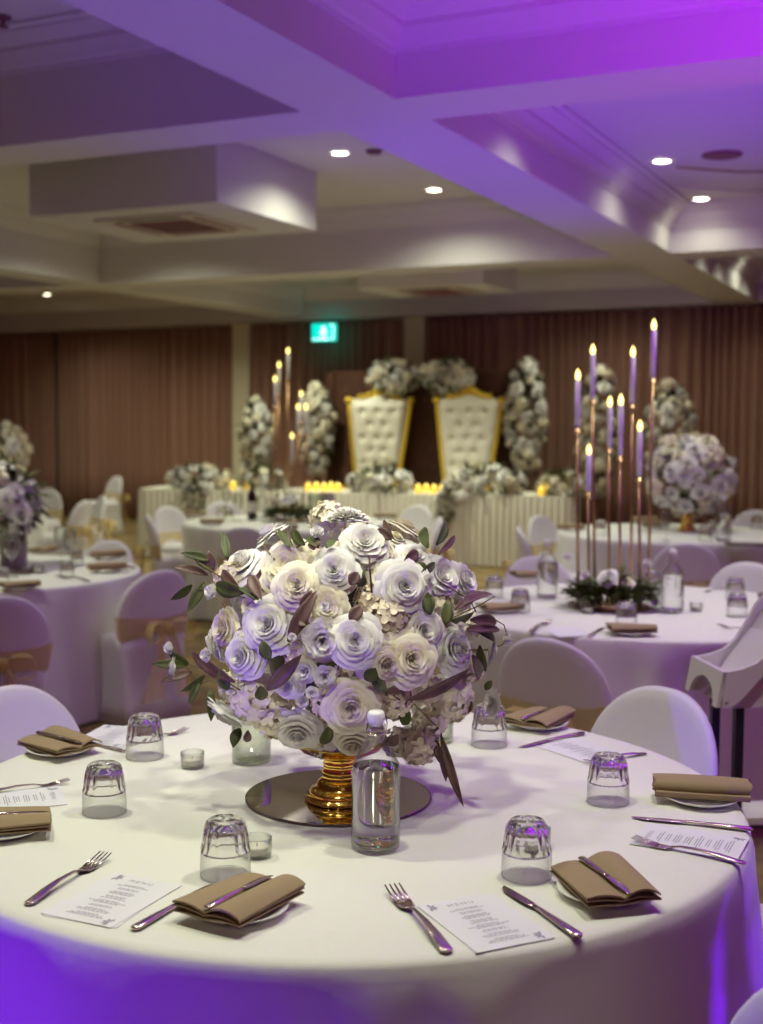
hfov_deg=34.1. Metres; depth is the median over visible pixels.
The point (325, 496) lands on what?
vase
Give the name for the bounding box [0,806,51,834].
folded napkin
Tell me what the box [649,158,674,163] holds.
recessed light
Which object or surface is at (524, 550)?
banquet chair
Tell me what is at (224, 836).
glass tumbler
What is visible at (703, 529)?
glass tumbler
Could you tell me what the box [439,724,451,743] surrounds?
glass cylinder
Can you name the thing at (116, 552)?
folded napkin
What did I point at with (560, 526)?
folded napkin
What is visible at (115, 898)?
menu card
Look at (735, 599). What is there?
glass tumbler
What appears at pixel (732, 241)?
trim
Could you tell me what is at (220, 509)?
glass tumbler
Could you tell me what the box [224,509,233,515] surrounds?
glass tumbler
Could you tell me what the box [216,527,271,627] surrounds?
banquet chair
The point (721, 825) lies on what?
table knife
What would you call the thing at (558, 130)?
trim
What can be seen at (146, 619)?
banquet chair
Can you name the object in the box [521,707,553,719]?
butter knife
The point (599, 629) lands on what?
table knife
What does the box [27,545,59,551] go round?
folded napkin
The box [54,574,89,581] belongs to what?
fork
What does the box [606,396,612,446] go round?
taper candle
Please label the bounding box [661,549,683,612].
glass bottle
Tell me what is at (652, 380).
candle cup
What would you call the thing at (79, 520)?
banquet chair
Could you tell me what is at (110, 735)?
menu card
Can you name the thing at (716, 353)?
curtain
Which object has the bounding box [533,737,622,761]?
menu card
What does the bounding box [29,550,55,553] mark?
plate
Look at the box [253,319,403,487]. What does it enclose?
curtain
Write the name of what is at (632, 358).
taper candle
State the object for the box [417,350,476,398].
flower garland
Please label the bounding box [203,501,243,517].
banquet chair
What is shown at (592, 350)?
taper candle
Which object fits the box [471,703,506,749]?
glass tumbler
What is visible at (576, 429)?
candle cup
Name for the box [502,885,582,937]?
table knife
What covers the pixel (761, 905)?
banquet chair
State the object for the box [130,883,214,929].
table knife
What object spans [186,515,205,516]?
plate
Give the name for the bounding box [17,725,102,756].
folded napkin
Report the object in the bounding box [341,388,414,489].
chair
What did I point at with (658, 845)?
fork
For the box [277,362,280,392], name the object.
taper candle
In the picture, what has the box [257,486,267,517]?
glass bottle
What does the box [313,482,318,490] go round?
votive
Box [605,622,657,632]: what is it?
folded napkin
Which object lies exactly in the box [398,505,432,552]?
banquet chair
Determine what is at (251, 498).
wine bottle
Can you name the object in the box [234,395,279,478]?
column
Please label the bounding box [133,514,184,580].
banquet chair
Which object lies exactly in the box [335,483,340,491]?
votive
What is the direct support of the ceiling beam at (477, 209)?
attached to the ceiling
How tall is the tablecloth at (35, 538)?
0.739 m
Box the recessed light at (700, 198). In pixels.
[690,196,711,200]
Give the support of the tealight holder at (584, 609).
on the tablecloth at (662, 658)
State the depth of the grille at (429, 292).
15.08 m
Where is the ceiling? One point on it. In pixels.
(682, 127)
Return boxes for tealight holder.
[31,564,43,573]
[180,748,204,769]
[245,833,271,860]
[582,603,594,613]
[690,603,702,611]
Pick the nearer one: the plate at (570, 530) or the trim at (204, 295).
the plate at (570, 530)
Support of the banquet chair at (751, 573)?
on the floor
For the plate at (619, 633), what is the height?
0.016 m
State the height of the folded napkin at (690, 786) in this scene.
0.039 m
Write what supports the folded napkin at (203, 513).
on the plate at (186, 515)
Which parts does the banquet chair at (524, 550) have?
backrest, seat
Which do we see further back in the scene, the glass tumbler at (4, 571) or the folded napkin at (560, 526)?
the folded napkin at (560, 526)
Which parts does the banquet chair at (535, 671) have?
sash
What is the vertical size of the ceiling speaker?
0.016 m
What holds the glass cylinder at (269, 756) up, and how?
on the tablecloth at (341, 951)
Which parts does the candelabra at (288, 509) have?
stem, stem, stem, stem, stem, stem, stem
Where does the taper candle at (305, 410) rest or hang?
on the candelabra at (288, 509)
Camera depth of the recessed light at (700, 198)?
10.45 m
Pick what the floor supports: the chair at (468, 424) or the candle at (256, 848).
the chair at (468, 424)
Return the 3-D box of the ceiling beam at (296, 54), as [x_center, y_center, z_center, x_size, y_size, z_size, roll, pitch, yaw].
[-0.186,-2.214,5.830,0.513,0.580,22.600,2,5,26]
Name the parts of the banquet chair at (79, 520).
seat, sash, backrest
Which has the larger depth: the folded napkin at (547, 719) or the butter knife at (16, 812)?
the folded napkin at (547, 719)
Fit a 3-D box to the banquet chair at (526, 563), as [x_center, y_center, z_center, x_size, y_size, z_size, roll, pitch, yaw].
[0.938,0.682,7.183,0.476,0.820,0.606,0,4,-10]
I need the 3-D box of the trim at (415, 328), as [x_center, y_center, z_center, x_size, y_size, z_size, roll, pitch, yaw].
[0.522,-1.234,17.879,0.320,3.100,0.260,3,5,29]
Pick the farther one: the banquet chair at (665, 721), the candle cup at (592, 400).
the candle cup at (592, 400)
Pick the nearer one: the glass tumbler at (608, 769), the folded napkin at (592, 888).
the folded napkin at (592, 888)
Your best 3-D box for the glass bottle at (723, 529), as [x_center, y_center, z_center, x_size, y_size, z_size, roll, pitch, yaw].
[2.494,0.046,9.072,0.116,0.329,0.116,0,4,1]
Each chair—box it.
[0,596,52,691]
[0,685,79,762]
[26,488,62,532]
[44,500,102,555]
[55,495,117,543]
[83,540,134,564]
[90,476,129,535]
[95,570,199,725]
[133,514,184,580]
[146,506,186,572]
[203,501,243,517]
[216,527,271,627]
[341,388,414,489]
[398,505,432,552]
[426,517,455,560]
[432,386,505,490]
[497,637,610,732]
[502,527,583,582]
[503,556,572,586]
[517,515,557,559]
[591,686,717,775]
[651,543,719,587]
[685,595,762,823]
[708,562,762,592]
[730,988,762,1023]
[731,510,762,528]
[760,904,762,925]
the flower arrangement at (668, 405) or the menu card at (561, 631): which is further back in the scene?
the flower arrangement at (668, 405)
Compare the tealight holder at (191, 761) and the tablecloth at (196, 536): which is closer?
the tealight holder at (191, 761)
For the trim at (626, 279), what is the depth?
16.09 m
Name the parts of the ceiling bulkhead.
cassette panel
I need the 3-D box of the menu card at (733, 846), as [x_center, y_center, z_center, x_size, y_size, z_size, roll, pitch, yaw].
[0.631,0.672,2.545,0.214,0.001,0.148,2,5,25]
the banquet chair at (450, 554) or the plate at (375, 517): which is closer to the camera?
the banquet chair at (450, 554)
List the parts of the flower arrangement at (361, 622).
tall stem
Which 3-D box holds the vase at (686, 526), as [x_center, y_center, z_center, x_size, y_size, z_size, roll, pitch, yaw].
[2.435,0.075,9.910,0.208,0.154,0.208,2,5,26]
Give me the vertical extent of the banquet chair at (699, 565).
0.820 m
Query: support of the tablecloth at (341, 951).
on the round table
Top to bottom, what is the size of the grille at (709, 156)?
0.002 m
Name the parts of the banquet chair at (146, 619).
seat, sash, backrest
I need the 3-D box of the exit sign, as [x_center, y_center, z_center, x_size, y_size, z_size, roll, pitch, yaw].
[-0.825,-2.628,17.901,0.380,0.338,0.052,2,5,26]
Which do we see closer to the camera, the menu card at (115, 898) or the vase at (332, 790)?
the menu card at (115, 898)
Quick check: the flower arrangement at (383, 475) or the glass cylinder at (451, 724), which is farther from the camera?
the flower arrangement at (383, 475)
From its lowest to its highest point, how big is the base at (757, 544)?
0.010 m
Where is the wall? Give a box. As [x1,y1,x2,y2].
[56,319,404,494]
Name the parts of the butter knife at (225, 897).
handle, blade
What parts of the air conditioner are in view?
cassette panel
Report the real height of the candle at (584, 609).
0.014 m
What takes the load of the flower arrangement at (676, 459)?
on the tablecloth at (725, 555)
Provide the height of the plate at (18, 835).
0.016 m
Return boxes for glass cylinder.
[232,726,270,765]
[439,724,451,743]
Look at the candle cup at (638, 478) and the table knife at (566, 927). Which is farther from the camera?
the candle cup at (638, 478)
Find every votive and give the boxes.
[230,481,235,489]
[305,482,310,490]
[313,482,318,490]
[321,483,326,491]
[328,482,333,490]
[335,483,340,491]
[415,484,421,492]
[423,484,429,492]
[431,484,436,493]
[538,486,544,495]
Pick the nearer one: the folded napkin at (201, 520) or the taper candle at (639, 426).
the taper candle at (639, 426)
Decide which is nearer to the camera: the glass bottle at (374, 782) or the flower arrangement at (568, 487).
the glass bottle at (374, 782)
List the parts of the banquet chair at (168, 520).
sash, backrest, seat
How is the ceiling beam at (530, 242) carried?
attached to the ceiling
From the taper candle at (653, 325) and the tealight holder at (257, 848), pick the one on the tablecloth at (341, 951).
the tealight holder at (257, 848)
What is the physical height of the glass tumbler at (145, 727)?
0.108 m
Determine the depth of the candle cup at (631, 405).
6.01 m
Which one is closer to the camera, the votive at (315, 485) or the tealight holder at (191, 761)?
the tealight holder at (191, 761)
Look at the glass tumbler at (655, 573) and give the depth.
6.34 m
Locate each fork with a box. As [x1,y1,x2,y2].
[0,778,68,790]
[24,851,111,904]
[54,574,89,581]
[129,727,188,744]
[384,883,452,952]
[529,619,551,631]
[582,752,646,761]
[632,835,746,864]
[717,623,739,628]
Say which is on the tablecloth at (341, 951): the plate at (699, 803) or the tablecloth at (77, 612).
the plate at (699, 803)
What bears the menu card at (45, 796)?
on the tablecloth at (341, 951)
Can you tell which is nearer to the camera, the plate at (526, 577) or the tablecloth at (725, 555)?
the plate at (526, 577)
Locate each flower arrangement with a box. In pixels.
[0,420,33,467]
[0,449,53,566]
[151,500,512,808]
[165,459,231,518]
[233,462,287,489]
[345,461,413,492]
[431,460,527,525]
[531,464,591,496]
[644,432,737,531]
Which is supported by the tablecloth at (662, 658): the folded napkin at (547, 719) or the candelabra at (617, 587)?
the candelabra at (617, 587)
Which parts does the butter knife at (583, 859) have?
handle, blade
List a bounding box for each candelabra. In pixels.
[262,379,316,522]
[557,378,661,612]
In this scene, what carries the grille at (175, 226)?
attached to the ceiling bulkhead
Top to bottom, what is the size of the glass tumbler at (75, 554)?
0.089 m
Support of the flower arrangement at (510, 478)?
on the tablecloth at (155, 487)
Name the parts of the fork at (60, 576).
handle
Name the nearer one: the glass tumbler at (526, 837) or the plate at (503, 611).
the glass tumbler at (526, 837)
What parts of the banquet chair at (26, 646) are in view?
seat, sash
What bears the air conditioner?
attached to the ceiling
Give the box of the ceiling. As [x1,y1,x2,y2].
[0,0,762,300]
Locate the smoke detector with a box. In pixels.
[366,148,381,154]
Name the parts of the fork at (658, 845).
handle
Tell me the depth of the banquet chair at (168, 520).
11.44 m
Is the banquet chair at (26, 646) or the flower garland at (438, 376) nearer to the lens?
the banquet chair at (26, 646)
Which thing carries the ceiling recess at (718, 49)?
attached to the ceiling
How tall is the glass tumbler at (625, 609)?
0.104 m
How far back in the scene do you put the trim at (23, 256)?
12.91 m
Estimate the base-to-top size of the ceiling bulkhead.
0.505 m
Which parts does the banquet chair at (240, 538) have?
sash, seat, backrest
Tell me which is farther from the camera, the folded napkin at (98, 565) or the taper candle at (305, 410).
the taper candle at (305, 410)
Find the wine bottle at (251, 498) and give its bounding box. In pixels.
[247,482,256,519]
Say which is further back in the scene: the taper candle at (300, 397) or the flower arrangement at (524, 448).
the flower arrangement at (524, 448)
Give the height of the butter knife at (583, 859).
0.008 m
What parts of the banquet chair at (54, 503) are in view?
seat, sash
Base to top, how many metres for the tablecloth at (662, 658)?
0.739 m
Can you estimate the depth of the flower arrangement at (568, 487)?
13.76 m
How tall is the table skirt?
0.787 m
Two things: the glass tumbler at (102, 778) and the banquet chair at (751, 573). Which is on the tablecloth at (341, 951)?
the glass tumbler at (102, 778)
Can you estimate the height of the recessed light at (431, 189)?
0.012 m
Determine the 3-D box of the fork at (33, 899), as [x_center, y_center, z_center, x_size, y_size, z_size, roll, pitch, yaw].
[-0.580,0.675,2.305,0.031,0.015,0.257,2,4,19]
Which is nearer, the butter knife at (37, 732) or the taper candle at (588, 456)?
the butter knife at (37, 732)
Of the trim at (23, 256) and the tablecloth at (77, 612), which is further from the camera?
the trim at (23, 256)
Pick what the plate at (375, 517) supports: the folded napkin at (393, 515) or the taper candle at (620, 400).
the folded napkin at (393, 515)
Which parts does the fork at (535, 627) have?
handle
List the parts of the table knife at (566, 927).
blade, handle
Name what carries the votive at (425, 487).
on the tablecloth at (155, 487)
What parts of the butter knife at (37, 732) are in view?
handle, blade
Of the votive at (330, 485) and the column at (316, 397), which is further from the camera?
the column at (316, 397)
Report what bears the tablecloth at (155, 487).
on the table
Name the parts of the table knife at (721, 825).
blade, handle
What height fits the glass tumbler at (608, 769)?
0.108 m
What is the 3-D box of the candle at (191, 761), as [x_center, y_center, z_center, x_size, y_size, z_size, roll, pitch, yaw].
[-0.466,0.615,3.067,0.048,0.014,0.048,2,5,26]
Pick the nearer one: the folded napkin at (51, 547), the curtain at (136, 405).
the folded napkin at (51, 547)
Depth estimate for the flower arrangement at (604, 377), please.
15.21 m
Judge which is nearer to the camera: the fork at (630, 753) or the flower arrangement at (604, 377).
the fork at (630, 753)
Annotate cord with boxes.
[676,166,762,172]
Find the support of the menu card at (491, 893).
on the tablecloth at (341, 951)
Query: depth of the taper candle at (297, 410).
10.62 m
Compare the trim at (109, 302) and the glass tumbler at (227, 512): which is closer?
the glass tumbler at (227, 512)
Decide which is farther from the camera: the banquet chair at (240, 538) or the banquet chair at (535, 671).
the banquet chair at (240, 538)
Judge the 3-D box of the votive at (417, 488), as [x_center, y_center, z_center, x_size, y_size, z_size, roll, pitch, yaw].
[0.416,-0.267,14.117,0.076,0.108,0.076,2,5,26]
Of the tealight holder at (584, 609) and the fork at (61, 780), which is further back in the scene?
the tealight holder at (584, 609)
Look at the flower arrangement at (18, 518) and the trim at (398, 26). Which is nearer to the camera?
the trim at (398, 26)
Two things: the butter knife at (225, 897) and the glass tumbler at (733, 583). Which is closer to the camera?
the butter knife at (225, 897)
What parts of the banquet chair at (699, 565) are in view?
sash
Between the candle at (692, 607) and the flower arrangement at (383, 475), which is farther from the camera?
the flower arrangement at (383, 475)
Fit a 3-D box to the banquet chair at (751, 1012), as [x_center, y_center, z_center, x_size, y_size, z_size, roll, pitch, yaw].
[0.494,1.075,1.707,0.606,0.820,0.476,-1,4,-20]
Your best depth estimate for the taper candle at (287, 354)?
10.64 m
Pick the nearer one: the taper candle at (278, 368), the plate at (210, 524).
the plate at (210, 524)
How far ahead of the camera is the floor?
8.57 m
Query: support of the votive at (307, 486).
on the tablecloth at (155, 487)
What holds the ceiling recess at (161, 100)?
attached to the ceiling
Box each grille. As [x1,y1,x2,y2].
[129,219,224,233]
[407,289,466,295]
[704,153,739,159]
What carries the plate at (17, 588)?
on the tablecloth at (77, 612)
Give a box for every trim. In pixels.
[0,10,168,75]
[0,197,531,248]
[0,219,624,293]
[0,229,100,285]
[0,283,762,334]
[0,295,196,314]
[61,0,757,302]
[94,284,301,316]
[205,270,676,301]
[232,324,253,486]
[309,0,762,54]
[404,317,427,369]
[487,105,762,229]
[671,224,762,258]
[715,255,762,282]
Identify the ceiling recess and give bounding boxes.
[0,51,341,166]
[395,5,762,118]
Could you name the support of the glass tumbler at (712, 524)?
on the tablecloth at (725, 555)
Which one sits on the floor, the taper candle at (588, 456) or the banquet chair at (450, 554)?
the banquet chair at (450, 554)
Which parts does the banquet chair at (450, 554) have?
sash, backrest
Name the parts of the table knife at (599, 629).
handle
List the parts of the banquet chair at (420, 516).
seat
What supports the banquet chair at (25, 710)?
on the floor
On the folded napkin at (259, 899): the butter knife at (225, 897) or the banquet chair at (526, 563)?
the butter knife at (225, 897)
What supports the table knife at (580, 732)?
on the tablecloth at (341, 951)
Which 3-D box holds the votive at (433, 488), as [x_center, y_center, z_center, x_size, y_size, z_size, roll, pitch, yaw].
[0.596,-0.264,14.098,0.076,0.108,0.076,2,5,26]
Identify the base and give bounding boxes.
[8,567,33,573]
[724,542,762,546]
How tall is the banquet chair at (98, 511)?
0.820 m
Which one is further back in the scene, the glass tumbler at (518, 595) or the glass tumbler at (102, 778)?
the glass tumbler at (518, 595)
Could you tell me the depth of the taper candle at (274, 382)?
10.59 m
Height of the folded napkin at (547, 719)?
0.029 m
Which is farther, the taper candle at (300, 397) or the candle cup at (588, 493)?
the taper candle at (300, 397)
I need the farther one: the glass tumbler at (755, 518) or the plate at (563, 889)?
the glass tumbler at (755, 518)
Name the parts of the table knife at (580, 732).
blade, handle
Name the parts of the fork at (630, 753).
handle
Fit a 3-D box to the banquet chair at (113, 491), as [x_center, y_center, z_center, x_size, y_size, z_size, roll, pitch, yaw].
[-3.891,-0.094,17.568,0.606,0.820,0.476,-3,5,-39]
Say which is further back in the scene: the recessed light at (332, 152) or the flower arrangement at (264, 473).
the flower arrangement at (264, 473)
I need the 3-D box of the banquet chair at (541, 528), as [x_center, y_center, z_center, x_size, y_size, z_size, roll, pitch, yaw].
[1.480,0.444,10.525,0.606,0.820,0.476,4,5,40]
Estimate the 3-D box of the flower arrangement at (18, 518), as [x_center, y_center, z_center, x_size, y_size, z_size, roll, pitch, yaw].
[-2.205,-0.028,7.133,0.688,0.680,0.727,2,5,26]
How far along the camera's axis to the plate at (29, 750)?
3.15 m
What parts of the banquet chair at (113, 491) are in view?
seat, sash, backrest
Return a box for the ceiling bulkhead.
[29,142,315,242]
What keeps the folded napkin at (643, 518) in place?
on the plate
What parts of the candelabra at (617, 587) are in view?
stem, stem, stem, stem, stem, stem, stem, stem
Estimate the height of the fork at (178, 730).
0.012 m
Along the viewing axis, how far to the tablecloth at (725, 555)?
9.21 m
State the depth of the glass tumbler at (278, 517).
10.04 m
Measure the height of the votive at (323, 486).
0.108 m
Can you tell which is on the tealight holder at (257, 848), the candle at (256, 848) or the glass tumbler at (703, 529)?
the candle at (256, 848)
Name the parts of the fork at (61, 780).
handle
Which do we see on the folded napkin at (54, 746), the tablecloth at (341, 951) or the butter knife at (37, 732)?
the butter knife at (37, 732)
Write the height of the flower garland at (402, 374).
0.637 m
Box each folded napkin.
[0,580,40,587]
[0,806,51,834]
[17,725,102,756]
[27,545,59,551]
[87,561,127,570]
[89,549,126,557]
[172,873,304,927]
[184,511,206,515]
[199,519,223,522]
[283,524,298,528]
[374,513,395,517]
[475,602,525,610]
[505,705,575,728]
[508,570,536,576]
[550,851,661,908]
[558,524,585,528]
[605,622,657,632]
[633,516,657,520]
[641,521,668,525]
[652,773,752,801]
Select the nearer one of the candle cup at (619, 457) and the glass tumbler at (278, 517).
the candle cup at (619, 457)
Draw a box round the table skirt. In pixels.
[137,489,579,566]
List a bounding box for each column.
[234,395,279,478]
[294,381,340,482]
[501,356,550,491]
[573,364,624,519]
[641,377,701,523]
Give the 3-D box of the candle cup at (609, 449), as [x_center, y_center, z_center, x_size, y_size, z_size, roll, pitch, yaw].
[1.090,-0.295,5.964,0.044,0.030,0.044,2,5,26]
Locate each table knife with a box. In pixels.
[102,744,125,751]
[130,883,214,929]
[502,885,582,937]
[519,731,584,746]
[587,627,604,636]
[631,816,752,830]
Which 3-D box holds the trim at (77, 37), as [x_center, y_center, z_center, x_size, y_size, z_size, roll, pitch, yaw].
[-4.569,-2.290,3.914,5.740,0.200,7.370,2,5,26]
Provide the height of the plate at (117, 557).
0.016 m
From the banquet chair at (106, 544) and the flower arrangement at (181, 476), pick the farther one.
the flower arrangement at (181, 476)
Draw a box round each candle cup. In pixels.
[572,427,581,433]
[584,491,591,496]
[587,398,596,404]
[605,447,612,452]
[615,455,623,461]
[627,403,635,408]
[634,476,642,481]
[648,378,656,383]
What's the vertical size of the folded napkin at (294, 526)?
0.035 m
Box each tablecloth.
[0,555,142,725]
[0,707,762,1023]
[27,506,47,554]
[140,486,575,496]
[182,515,389,619]
[442,583,762,825]
[555,523,762,583]
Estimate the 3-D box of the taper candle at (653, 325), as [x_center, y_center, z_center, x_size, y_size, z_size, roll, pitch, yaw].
[1.282,-0.772,5.867,0.027,0.276,0.026,2,5,26]
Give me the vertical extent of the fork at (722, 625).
0.013 m
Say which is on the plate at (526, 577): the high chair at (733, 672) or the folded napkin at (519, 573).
the folded napkin at (519, 573)
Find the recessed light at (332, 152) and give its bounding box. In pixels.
[328,150,351,155]
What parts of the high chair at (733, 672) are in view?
panel, leg, panel, seat, leg, seat, panel, backrest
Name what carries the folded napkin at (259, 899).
on the plate at (281, 909)
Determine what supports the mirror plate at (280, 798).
on the tablecloth at (341, 951)
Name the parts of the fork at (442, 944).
handle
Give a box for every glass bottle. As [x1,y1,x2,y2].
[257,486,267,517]
[351,709,399,853]
[537,539,557,598]
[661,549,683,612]
[715,496,731,541]
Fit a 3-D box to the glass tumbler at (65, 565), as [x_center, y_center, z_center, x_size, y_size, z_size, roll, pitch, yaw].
[-1.713,0.310,6.776,0.079,0.089,0.079,1,4,6]
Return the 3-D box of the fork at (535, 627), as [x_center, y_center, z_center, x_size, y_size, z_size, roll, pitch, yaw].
[0.664,0.472,5.208,0.034,0.016,0.280,2,4,23]
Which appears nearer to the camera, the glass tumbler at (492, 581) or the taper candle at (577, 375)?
the taper candle at (577, 375)
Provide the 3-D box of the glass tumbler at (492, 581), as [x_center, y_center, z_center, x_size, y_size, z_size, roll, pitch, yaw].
[0.551,0.364,6.091,0.093,0.104,0.093,-2,5,-26]
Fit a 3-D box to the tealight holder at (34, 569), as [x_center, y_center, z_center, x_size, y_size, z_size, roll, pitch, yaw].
[-1.918,0.317,6.948,0.071,0.047,0.071,2,5,26]
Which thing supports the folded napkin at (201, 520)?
on the plate at (210, 524)
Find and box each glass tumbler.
[0,566,9,577]
[60,560,73,570]
[70,550,83,564]
[82,760,126,818]
[126,712,163,761]
[200,814,250,877]
[217,506,226,512]
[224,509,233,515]
[274,514,285,521]
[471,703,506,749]
[485,575,503,596]
[501,815,551,883]
[510,588,529,611]
[586,751,629,807]
[595,520,606,535]
[615,601,636,617]
[643,569,660,581]
[698,525,711,541]
[706,521,715,535]
[725,577,744,598]
[726,592,747,617]
[750,515,762,529]
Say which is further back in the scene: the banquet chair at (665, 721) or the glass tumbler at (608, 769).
the banquet chair at (665, 721)
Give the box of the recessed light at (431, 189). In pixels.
[424,187,443,191]
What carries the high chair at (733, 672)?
on the floor
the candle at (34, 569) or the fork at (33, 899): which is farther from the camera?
the candle at (34, 569)
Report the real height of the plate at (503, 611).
0.016 m
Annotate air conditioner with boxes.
[357,268,515,296]
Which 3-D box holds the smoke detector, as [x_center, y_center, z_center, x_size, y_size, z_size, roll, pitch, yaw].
[-0.058,-2.754,9.525,0.130,0.030,0.130,2,5,26]
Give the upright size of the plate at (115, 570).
0.016 m
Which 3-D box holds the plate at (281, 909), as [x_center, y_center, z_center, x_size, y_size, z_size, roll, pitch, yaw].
[-0.246,0.687,2.163,0.172,0.016,0.172,2,5,26]
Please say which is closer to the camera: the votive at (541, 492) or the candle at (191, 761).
the candle at (191, 761)
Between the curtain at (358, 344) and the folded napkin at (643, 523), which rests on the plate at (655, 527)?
the folded napkin at (643, 523)
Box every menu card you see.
[0,786,67,806]
[41,873,181,927]
[86,725,128,747]
[436,893,553,953]
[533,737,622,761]
[539,627,587,636]
[629,823,749,858]
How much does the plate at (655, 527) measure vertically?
0.016 m
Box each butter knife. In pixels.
[0,811,47,814]
[35,731,82,743]
[204,875,273,908]
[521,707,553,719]
[578,856,629,893]
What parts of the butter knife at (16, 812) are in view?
blade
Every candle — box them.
[33,568,42,571]
[183,756,201,766]
[247,842,268,855]
[273,376,276,406]
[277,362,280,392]
[286,348,289,378]
[290,433,293,462]
[296,404,299,434]
[299,391,302,420]
[304,404,307,433]
[574,369,580,426]
[583,608,592,611]
[585,444,591,490]
[589,344,595,397]
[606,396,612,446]
[617,394,623,454]
[629,346,635,402]
[636,420,642,475]
[650,319,656,377]
[691,606,700,609]
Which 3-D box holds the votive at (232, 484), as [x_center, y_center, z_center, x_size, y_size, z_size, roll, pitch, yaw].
[-1.743,-0.315,14.619,0.076,0.108,0.076,2,5,26]
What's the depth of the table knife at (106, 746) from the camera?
3.22 m
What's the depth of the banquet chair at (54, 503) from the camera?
14.34 m
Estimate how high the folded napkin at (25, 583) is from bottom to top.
0.029 m
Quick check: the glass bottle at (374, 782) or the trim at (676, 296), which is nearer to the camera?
the glass bottle at (374, 782)
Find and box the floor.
[60,514,762,903]
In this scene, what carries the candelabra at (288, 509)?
on the tablecloth at (196, 536)
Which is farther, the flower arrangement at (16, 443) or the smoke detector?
the flower arrangement at (16, 443)
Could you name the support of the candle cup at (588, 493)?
on the candelabra at (617, 587)
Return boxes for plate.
[0,832,34,840]
[2,586,35,589]
[25,747,88,756]
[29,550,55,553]
[95,569,121,572]
[97,556,121,559]
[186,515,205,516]
[202,523,221,525]
[211,902,288,923]
[245,770,430,826]
[375,517,392,518]
[482,609,517,613]
[513,575,536,578]
[515,720,568,730]
[556,880,639,906]
[562,529,582,531]
[614,632,648,635]
[645,526,665,528]
[667,797,736,807]
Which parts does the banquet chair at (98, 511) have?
seat, sash, backrest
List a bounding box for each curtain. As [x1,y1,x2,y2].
[0,332,58,501]
[58,325,232,517]
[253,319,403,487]
[427,304,762,524]
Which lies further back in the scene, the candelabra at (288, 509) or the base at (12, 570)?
the candelabra at (288, 509)
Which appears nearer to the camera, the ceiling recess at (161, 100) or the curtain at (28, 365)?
the ceiling recess at (161, 100)
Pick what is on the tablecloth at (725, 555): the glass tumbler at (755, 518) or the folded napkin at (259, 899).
the glass tumbler at (755, 518)
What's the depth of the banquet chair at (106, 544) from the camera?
8.15 m
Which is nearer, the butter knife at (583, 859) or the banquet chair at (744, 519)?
the butter knife at (583, 859)
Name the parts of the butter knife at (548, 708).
handle, blade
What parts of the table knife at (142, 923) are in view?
handle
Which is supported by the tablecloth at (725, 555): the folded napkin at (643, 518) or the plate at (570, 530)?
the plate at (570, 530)
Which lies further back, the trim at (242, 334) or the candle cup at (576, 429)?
the trim at (242, 334)
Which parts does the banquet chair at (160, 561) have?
backrest, sash, seat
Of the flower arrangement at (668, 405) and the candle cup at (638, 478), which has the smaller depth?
the candle cup at (638, 478)
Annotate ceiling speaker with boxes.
[701,150,742,159]
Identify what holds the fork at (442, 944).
on the tablecloth at (341, 951)
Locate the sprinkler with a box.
[0,14,11,28]
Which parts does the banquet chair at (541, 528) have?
sash, backrest, seat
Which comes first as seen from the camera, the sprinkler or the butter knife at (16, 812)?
the butter knife at (16, 812)
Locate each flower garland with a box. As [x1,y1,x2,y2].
[366,355,421,397]
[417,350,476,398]
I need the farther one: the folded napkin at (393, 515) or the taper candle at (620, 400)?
the folded napkin at (393, 515)
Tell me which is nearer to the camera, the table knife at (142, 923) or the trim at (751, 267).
the table knife at (142, 923)
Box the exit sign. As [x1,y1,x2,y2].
[312,317,336,341]
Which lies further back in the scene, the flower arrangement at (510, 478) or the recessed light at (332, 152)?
the flower arrangement at (510, 478)
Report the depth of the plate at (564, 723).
3.44 m
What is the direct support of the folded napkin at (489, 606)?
on the plate at (503, 611)
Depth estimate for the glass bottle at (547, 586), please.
6.03 m
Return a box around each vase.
[300,743,384,808]
[322,493,334,501]
[677,511,696,531]
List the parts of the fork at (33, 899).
handle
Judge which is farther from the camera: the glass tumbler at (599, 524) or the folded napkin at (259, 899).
the glass tumbler at (599, 524)
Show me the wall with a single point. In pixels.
(57, 352)
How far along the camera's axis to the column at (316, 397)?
16.89 m

